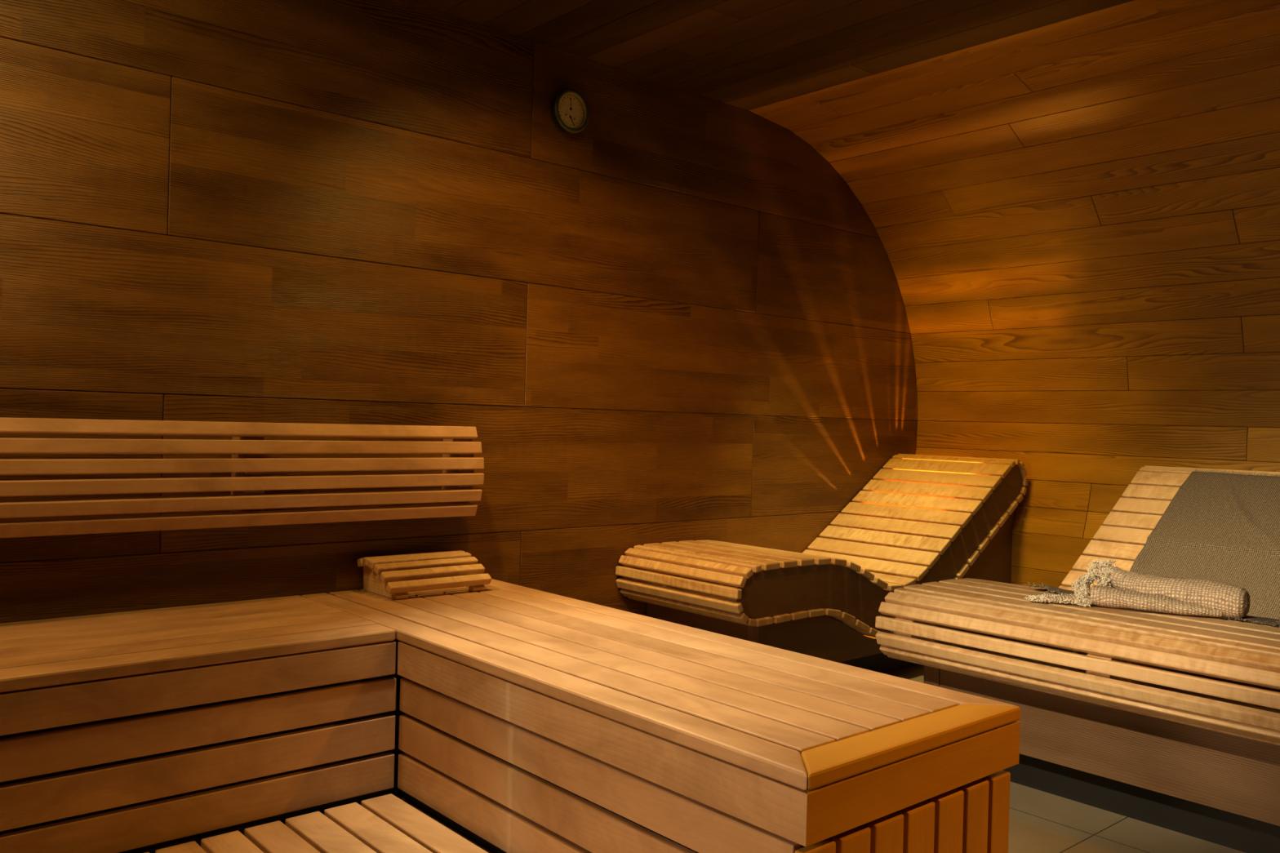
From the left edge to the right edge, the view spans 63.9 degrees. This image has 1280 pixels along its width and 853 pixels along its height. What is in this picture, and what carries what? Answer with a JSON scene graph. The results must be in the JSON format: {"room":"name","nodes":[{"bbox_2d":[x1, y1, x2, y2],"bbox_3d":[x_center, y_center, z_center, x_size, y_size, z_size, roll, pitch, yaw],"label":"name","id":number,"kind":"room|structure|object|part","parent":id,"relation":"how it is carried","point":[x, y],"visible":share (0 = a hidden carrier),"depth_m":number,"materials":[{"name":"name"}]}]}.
{"room":"sauna","nodes":[
{"label":"sauna","id":0,"kind":"room"},
{"bbox_2d":[0,0,919,623],"bbox_3d":[-0.766,-0.215,3.364,5.970,2.357,0.090,1,0,-41],"label":"wall","id":1,"kind":"structure","parent":0,"point":[670,317],"depth_m":3.33,"materials":[{"name":"brown wood"}]},
{"bbox_2d":[0,417,484,537],"bbox_3d":[-1.746,0.120,2.370,3.176,0.293,0.129,1,0,-41],"label":"backrest","id":2,"kind":"object","parent":1,"relation":"attached to","point":[247,483],"depth_m":2.84,"materials":[{"name":"brown wood"}]},
{"bbox_2d":[550,88,589,133],"bbox_3d":[-0.254,-1.132,3.694,0.156,0.156,0.046,1,0,-41],"label":"thermometer","id":3,"kind":"object","parent":1,"relation":"attached to","point":[569,109],"visible":1,"depth_m":3.69,"materials":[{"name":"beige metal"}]},
{"bbox_2d":[406,0,1133,110],"bbox_3d":[0.250,-1.376,1.141,4.532,0.100,4.546,1,0,-41],"label":"ceiling","id":4,"kind":"structure","parent":0,"point":[748,55],"depth_m":3.47,"materials":[{"name":"brown wood"}]},
{"bbox_2d":[397,664,1244,852],"bbox_3d":[0.682,1.051,1.586,6.050,0.080,4.746,1,0,-41],"label":"floor","id":5,"kind":"structure","parent":0,"point":[1040,821],"depth_m":2.58,"materials":[{"name":"beige tile"}]},
{"bbox_2d":[0,595,400,852],"bbox_3d":[-1.802,0.718,2.016,2.646,0.450,0.610,1,0,-41],"label":"bench","id":6,"kind":"object","parent":5,"relation":"on","point":[150,731],"visible":0.99,"depth_m":2.35,"materials":[{"name":"brown wood"}]},
{"bbox_2d":[146,794,488,852],"bbox_3d":[-0.886,0.953,1.156,2.304,0.037,1.866,1,0,-41],"label":"duckboard","id":7,"kind":"object","parent":5,"relation":"on","point":[386,824],"visible":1,"depth_m":2.35,"materials":[{"name":"brown wood"}]},
{"bbox_2d":[301,578,1020,852],"bbox_3d":[-0.135,0.759,2.578,0.664,0.450,1.959,1,0,-41],"label":"bench","id":8,"kind":"object","parent":5,"relation":"on","point":[531,720],"visible":0.89,"depth_m":2.07,"materials":[{"name":"brown wood"}]},
{"bbox_2d":[357,550,491,599],"bbox_3d":[-0.676,0.462,3.226,0.353,0.108,0.229,1,0,-41],"label":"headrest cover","id":9,"kind":"object","parent":8,"relation":"on","point":[396,577],"visible":1,"depth_m":3.17,"materials":[{"name":"brown wood"}]},
{"bbox_2d":[615,453,1027,673],"bbox_3d":[0.851,0.565,4.312,1.958,0.874,0.637,1,0,-41],"label":"lounger","id":10,"kind":"object","parent":5,"relation":"on","point":[921,519],"visible":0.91,"depth_m":4.01,"materials":[{"name":"brown wood"}]},
{"bbox_3d":[0.049,0.772,4.002,0.022,0.203,0.052,1,0,-41],"label":"corner post","id":11,"kind":"part","parent":10,"relation":"part of","materials":[{"name":"brown wood"}]},
{"bbox_3d":[0.226,0.778,3.801,0.018,0.203,0.481,1,0,-41],"label":"panel","id":12,"kind":"part","parent":10,"relation":"part of","materials":[{"name":"brown wood"}]},
{"bbox_3d":[0.402,0.784,3.599,0.022,0.203,0.052,1,0,-41],"label":"corner post","id":13,"kind":"part","parent":10,"relation":"part of","materials":[{"name":"brown wood"}]},
{"bbox_3d":[1.032,0.486,4.073,1.863,0.657,0.012,1,0,-41],"label":"panel","id":14,"kind":"part","parent":10,"relation":"part of","materials":[{"name":"brown wood"}]},
{"bbox_3d":[1.087,0.555,4.184,1.772,0.692,0.020,1,0,-41],"label":"panel","id":15,"kind":"part","parent":10,"relation":"part of","materials":[{"name":"brown wood"}]},
{"bbox_2d":[875,465,1279,852],"bbox_3d":[1.847,0.597,3.174,1.958,0.874,1.282,1,0,-41],"label":"lounger","id":16,"kind":"object","parent":5,"relation":"on","point":[1168,721],"visible":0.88,"depth_m":2.63,"materials":[{"name":"brown wood"}]},
{"bbox_3d":[0.872,0.799,3.061,0.022,0.203,0.052,1,0,-41],"label":"corner post","id":17,"kind":"part","parent":16,"relation":"part of","materials":[{"name":"brown wood"}]},
{"bbox_3d":[1.236,0.811,2.647,0.018,0.203,1.047,1,0,-41],"label":"panel","id":18,"kind":"part","parent":16,"relation":"part of","materials":[{"name":"brown wood"}]},
{"bbox_2d":[1023,558,1249,618],"bbox_3d":[1.343,0.446,2.783,0.298,0.128,0.493,1,0,-41],"label":"towel","id":19,"kind":"object","parent":16,"relation":"on","point":[1126,589],"visible":1,"depth_m":2.76,"materials":[{"name":"beige fabric"}]},
{"bbox_2d":[1022,468,1279,626],"bbox_3d":[1.884,0.398,3.294,1.376,0.485,0.749,1,0,-41],"label":"towel","id":20,"kind":"object","parent":16,"relation":"on","point":[1222,527],"visible":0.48,"depth_m":3.63,"materials":[{"name":"grey fabric"}]},
{"bbox_2d":[749,0,1279,589],"bbox_3d":[2.461,-0.173,3.107,1.426,2.447,4.546,1,0,-41],"label":"wall","id":21,"kind":"structure","parent":0,"point":[1076,220],"depth_m":4.21,"materials":[{"name":"brown wood"}]}
]}

